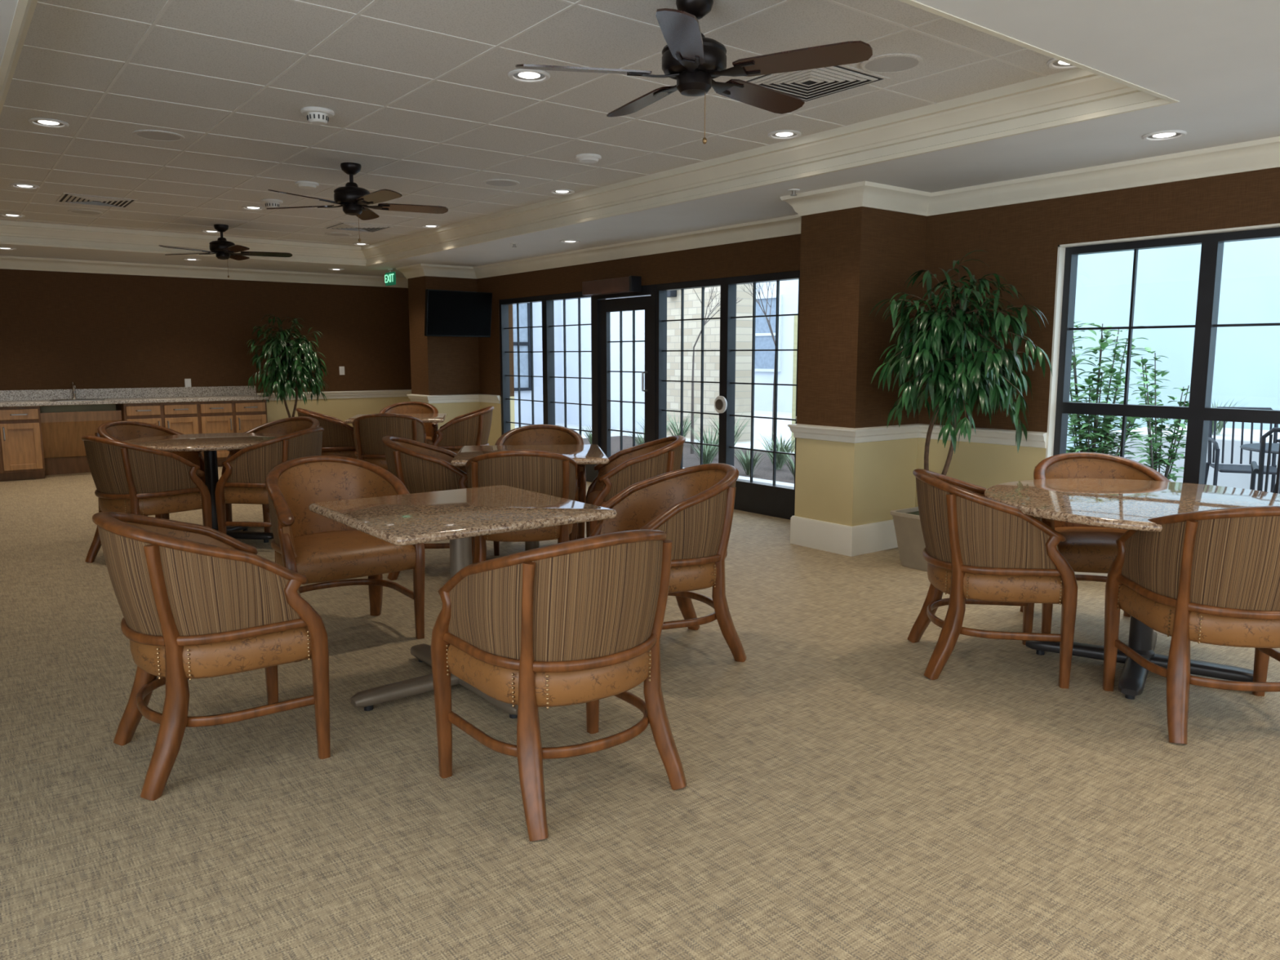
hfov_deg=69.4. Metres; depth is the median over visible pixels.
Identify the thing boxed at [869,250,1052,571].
potted tree
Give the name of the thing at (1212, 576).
barrel chair
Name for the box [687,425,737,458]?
clump
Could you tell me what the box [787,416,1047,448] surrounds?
trim
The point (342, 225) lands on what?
ceiling vent
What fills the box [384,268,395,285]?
exit sign
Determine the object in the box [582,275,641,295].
operator
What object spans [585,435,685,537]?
barrel chair
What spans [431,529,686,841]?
barrel chair
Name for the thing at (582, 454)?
square table
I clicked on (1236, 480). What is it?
outdoor furniture
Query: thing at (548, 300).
window
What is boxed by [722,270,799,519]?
door
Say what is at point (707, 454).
clump
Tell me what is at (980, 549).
barrel chair
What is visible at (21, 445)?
base cabinet
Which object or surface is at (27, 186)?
recessed light
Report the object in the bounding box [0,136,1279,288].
trim
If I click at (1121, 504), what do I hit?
round table
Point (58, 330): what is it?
wall
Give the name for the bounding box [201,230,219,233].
recessed light
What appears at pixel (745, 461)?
clump
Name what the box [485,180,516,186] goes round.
grille
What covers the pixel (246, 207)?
recessed light
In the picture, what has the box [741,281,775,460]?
bare tree
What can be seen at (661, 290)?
window
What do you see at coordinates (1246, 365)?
wall
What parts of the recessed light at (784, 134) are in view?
bulb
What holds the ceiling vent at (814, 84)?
in the ceiling
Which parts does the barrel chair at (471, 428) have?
leg, seat, rail, rail, leg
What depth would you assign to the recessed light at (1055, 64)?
4.22 m
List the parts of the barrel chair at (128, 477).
leg, leg, rail, rail, seat, leg, leg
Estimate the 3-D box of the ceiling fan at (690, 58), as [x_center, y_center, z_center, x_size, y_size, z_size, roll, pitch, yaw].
[0.213,-1.539,3.518,1.259,0.523,1.265,-6,10,-37]
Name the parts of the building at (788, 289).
pane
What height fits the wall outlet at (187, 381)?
0.116 m
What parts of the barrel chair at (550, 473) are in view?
leg, leg, rail, seat, leg, leg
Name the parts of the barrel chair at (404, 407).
rail, seat, leg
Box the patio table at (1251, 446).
[1240,443,1279,493]
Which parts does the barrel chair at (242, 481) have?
leg, rail, seat, leg, rail, leg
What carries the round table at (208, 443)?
on the floor
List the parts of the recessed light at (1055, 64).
bulb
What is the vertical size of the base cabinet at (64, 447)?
0.730 m
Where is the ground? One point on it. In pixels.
(762, 427)
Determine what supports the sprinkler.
attached to the ceiling
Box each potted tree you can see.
[246,314,328,417]
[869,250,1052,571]
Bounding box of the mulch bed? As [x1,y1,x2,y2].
[582,435,795,484]
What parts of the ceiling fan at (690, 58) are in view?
blade, blade, blade, pull chain, blade, blade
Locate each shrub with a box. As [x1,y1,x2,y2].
[1066,320,1150,458]
[1129,346,1190,481]
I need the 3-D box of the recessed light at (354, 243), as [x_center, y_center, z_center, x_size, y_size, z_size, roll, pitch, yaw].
[-3.297,-2.791,10.940,0.200,0.012,0.200,-6,10,-37]
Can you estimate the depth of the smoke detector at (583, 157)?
6.11 m
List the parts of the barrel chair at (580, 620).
leg, nailhead trim, nailhead trim, leg, nailhead trim, seat, rail, rail, leg, nailhead trim, leg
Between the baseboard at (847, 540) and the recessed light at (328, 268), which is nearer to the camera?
the baseboard at (847, 540)
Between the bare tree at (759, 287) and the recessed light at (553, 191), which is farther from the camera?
the bare tree at (759, 287)
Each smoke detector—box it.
[261,199,283,208]
[294,181,319,189]
[300,106,334,124]
[575,153,601,163]
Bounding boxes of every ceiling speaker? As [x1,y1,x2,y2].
[67,209,102,214]
[132,129,184,142]
[324,232,351,236]
[482,178,519,186]
[859,53,924,73]
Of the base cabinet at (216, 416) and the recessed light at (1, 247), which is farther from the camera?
the base cabinet at (216, 416)
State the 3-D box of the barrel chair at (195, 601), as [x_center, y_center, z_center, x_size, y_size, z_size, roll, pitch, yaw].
[-1.484,0.518,3.175,0.636,0.871,0.662,-6,10,-37]
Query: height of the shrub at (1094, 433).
1.683 m
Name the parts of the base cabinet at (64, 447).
toe panel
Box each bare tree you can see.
[690,286,742,453]
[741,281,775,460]
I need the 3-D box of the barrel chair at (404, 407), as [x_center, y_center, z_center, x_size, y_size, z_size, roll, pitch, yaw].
[-2.508,-0.404,10.053,0.662,0.871,0.636,-1,8,-8]
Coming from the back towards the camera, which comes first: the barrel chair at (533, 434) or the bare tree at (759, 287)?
the bare tree at (759, 287)
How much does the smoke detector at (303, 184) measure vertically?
0.041 m
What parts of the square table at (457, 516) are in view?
post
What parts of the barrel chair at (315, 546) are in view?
rail, leg, rail, seat, leg, leg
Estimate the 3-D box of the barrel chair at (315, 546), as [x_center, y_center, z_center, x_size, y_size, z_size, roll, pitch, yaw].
[-1.467,0.340,4.505,0.662,0.871,0.636,-5,9,-35]
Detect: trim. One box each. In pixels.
[0,0,1179,266]
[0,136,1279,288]
[256,389,500,403]
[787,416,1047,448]
[1045,222,1279,457]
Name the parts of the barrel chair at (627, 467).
leg, seat, leg, rail, leg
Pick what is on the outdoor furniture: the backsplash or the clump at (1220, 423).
the clump at (1220, 423)
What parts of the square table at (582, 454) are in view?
post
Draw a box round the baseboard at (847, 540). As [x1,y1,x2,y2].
[790,515,1107,576]
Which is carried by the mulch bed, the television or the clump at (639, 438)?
the clump at (639, 438)
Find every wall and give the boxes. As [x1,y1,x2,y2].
[0,268,411,426]
[408,167,1279,526]
[666,283,753,442]
[791,315,797,452]
[1066,237,1279,453]
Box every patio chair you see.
[1204,406,1279,492]
[1249,427,1279,493]
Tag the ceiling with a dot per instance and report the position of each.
(421, 95)
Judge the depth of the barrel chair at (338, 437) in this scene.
8.85 m
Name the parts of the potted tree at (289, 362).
stem, stem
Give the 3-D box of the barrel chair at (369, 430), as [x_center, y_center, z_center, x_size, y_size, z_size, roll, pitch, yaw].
[-2.301,-0.196,8.504,0.662,0.871,0.636,-1,8,-10]
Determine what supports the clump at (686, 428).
on the mulch bed
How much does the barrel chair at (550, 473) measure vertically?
0.871 m
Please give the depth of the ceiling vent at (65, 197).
7.88 m
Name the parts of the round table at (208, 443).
post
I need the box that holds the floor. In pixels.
[0,466,1279,959]
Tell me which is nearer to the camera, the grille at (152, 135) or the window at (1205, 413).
the window at (1205, 413)
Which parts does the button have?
press plate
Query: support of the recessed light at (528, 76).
in the ceiling
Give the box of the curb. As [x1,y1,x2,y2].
[682,467,794,487]
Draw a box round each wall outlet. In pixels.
[184,378,191,386]
[338,366,344,374]
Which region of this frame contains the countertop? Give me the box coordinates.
[0,386,270,407]
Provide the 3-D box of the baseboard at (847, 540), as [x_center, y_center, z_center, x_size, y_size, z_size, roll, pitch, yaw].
[3.520,0.702,4.230,0.720,0.205,8.200,-6,10,-37]
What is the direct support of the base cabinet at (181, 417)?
on the floor
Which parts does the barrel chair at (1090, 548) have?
leg, seat, rail, leg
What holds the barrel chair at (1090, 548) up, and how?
on the floor
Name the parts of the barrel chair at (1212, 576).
leg, nailhead trim, nailhead trim, leg, rail, rail, seat, nailhead trim, leg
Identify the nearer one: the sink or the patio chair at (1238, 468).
the patio chair at (1238, 468)
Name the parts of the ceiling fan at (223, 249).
blade, blade, blade, blade, blade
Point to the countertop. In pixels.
(170, 394)
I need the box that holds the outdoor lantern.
[666,289,676,297]
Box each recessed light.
[0,213,25,217]
[0,246,16,249]
[9,183,39,189]
[27,117,69,128]
[182,257,201,261]
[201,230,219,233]
[241,205,265,210]
[328,268,344,270]
[352,242,369,245]
[421,224,440,228]
[507,68,550,83]
[550,189,574,194]
[560,240,580,243]
[767,129,801,139]
[1046,57,1077,69]
[1142,129,1186,141]
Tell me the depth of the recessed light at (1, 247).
9.52 m
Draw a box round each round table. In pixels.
[123,432,285,542]
[983,478,1279,699]
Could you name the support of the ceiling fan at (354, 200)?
hanging from the ceiling
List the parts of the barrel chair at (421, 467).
leg, rail, leg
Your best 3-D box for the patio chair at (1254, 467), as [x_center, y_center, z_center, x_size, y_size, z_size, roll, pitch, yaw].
[4.323,0.119,6.031,0.588,0.947,0.630,5,9,32]
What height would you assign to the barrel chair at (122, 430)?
0.871 m
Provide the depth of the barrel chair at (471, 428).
8.99 m
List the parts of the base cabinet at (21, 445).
handle, handle, drawer, door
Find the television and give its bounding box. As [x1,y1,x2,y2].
[424,288,492,337]
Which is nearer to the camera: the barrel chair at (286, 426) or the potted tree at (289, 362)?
the barrel chair at (286, 426)
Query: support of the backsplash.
attached to the wall at (58, 330)
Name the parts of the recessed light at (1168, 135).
bulb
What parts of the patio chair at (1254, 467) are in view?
leg, armrest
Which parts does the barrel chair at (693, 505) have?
leg, rail, leg, seat, rail, nailhead trim, leg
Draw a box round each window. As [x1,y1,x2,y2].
[498,295,545,435]
[543,291,594,482]
[655,277,724,469]
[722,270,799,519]
[1053,233,1210,483]
[1191,226,1279,493]
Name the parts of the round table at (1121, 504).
post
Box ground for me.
[515,410,794,453]
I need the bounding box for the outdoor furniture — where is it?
[1108,424,1279,492]
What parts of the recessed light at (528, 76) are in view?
bulb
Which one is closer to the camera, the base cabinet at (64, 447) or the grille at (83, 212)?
the grille at (83, 212)
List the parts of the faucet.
spout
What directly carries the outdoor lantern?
attached to the stone wall at (692, 304)
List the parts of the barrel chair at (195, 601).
leg, nailhead trim, leg, nailhead trim, rail, rail, seat, leg, leg, nailhead trim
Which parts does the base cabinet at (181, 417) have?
drawer, handle, door, drawer, door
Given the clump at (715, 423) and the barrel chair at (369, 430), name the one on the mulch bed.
the clump at (715, 423)
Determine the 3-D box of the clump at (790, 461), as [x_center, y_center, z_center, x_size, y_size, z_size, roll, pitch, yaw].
[1.704,-0.198,10.099,0.479,0.371,0.573,-1,8,-9]
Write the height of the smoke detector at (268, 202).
0.066 m
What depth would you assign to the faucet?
10.83 m
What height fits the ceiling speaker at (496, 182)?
0.009 m
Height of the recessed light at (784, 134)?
0.012 m
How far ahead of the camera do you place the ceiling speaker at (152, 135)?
5.55 m
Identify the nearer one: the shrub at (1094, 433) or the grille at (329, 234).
the shrub at (1094, 433)
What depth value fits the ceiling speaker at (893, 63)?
4.18 m
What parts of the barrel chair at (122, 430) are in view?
rail, seat, leg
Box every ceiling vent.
[56,192,137,208]
[323,222,392,232]
[742,64,890,102]
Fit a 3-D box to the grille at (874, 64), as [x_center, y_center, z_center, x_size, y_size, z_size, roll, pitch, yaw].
[1.142,-1.889,4.199,0.240,0.009,0.240,-6,10,-37]
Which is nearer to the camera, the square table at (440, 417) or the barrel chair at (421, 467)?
the barrel chair at (421, 467)
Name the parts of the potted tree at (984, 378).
pot, stem, stem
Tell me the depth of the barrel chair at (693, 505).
4.09 m
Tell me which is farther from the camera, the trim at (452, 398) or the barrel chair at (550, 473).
the trim at (452, 398)
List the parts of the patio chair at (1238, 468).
leg, armrest, leg, backrest, seat, leg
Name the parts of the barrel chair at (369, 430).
leg, rail, seat, rail, leg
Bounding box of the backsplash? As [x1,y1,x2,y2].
[0,386,256,400]
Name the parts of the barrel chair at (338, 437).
rail, rail, seat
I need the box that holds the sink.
[48,398,104,401]
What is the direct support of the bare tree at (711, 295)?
on the mulch bed
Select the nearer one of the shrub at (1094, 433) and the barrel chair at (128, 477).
the barrel chair at (128, 477)
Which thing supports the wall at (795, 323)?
on the ground
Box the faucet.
[71,382,76,399]
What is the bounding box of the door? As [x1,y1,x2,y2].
[593,284,655,478]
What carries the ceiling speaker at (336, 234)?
attached to the ceiling
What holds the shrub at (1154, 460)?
on the ground
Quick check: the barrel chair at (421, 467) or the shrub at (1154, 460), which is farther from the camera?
the shrub at (1154, 460)
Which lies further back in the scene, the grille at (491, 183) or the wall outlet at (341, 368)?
the wall outlet at (341, 368)
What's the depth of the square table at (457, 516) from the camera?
3.61 m
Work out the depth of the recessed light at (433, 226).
9.43 m
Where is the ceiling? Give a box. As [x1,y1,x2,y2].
[0,0,1279,277]
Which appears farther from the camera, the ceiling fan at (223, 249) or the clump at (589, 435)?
the clump at (589, 435)
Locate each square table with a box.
[308,484,617,718]
[344,413,447,423]
[450,444,608,559]
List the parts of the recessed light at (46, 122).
bulb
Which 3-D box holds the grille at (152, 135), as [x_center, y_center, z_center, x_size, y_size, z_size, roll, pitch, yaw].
[-2.899,-2.072,5.571,0.240,0.009,0.240,-6,10,-37]
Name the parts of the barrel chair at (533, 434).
leg, rail, leg, leg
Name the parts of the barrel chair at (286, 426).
leg, rail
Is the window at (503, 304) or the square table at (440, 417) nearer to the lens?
the square table at (440, 417)
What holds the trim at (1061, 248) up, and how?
attached to the wall at (849, 261)
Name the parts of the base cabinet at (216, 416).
drawer, handle, door, drawer, handle, door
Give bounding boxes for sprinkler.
[787,188,799,195]
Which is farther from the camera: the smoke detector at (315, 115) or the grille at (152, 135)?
the grille at (152, 135)
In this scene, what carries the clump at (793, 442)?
on the mulch bed
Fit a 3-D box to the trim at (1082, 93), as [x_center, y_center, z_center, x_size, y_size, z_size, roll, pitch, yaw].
[-2.136,-2.089,6.471,4.120,0.218,9.390,-6,10,-37]
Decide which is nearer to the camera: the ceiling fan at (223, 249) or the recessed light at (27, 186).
the recessed light at (27, 186)
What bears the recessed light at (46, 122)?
in the ceiling
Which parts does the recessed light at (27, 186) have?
bulb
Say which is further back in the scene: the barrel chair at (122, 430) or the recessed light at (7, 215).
the recessed light at (7, 215)
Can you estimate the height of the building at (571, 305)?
6.000 m
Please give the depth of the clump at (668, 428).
13.37 m
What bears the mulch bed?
on the ground
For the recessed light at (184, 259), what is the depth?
10.57 m
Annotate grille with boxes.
[71,210,100,214]
[136,131,180,141]
[327,233,348,235]
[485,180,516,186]
[864,56,918,72]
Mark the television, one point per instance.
(456, 313)
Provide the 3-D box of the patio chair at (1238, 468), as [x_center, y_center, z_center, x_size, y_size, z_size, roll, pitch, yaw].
[5.206,-0.136,7.936,0.588,0.947,0.630,3,8,22]
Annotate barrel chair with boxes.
[81,435,212,563]
[92,511,330,800]
[94,420,205,518]
[214,426,324,534]
[221,416,322,526]
[265,455,425,662]
[296,408,356,458]
[352,413,426,470]
[379,401,438,471]
[381,435,467,580]
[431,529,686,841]
[432,406,493,453]
[465,449,577,564]
[493,424,586,555]
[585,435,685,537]
[589,462,746,662]
[906,468,1077,688]
[1019,452,1170,633]
[1102,506,1279,744]
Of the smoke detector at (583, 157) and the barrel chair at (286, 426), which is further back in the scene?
the barrel chair at (286, 426)
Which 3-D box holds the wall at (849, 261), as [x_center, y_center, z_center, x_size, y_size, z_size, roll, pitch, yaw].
[1.243,-0.844,7.188,0.900,2.485,15.950,-6,10,-37]
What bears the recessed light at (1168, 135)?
in the ceiling
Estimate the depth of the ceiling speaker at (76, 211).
8.49 m
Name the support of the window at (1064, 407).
in the wall at (849, 261)
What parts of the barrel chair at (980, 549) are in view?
leg, leg, nailhead trim, nailhead trim, rail, rail, seat, leg, nailhead trim, leg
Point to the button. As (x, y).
(720, 402)
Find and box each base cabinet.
[0,405,44,481]
[40,410,121,475]
[115,401,199,434]
[197,400,267,466]
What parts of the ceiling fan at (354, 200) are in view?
blade, blade, pull chain, blade, blade, blade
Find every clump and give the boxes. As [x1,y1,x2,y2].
[577,422,618,444]
[624,426,644,444]
[635,418,675,434]
[666,410,700,437]
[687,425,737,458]
[687,435,719,464]
[704,413,750,444]
[733,447,769,475]
[759,435,795,470]
[763,431,795,463]
[780,444,795,476]
[1182,396,1250,435]
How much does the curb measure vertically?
0.110 m
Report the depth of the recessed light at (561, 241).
8.93 m
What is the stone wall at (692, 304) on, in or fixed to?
on the ground
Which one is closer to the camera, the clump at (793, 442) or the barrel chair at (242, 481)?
the barrel chair at (242, 481)
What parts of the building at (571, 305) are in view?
pane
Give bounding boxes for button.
[714,395,727,413]
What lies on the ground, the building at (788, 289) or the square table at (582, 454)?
the building at (788, 289)
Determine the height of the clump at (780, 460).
0.423 m
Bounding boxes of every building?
[512,295,647,431]
[754,279,798,412]
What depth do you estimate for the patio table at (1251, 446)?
6.84 m
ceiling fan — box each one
[158,224,292,277]
[266,162,448,242]
[515,0,872,144]
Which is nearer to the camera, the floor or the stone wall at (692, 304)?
the floor

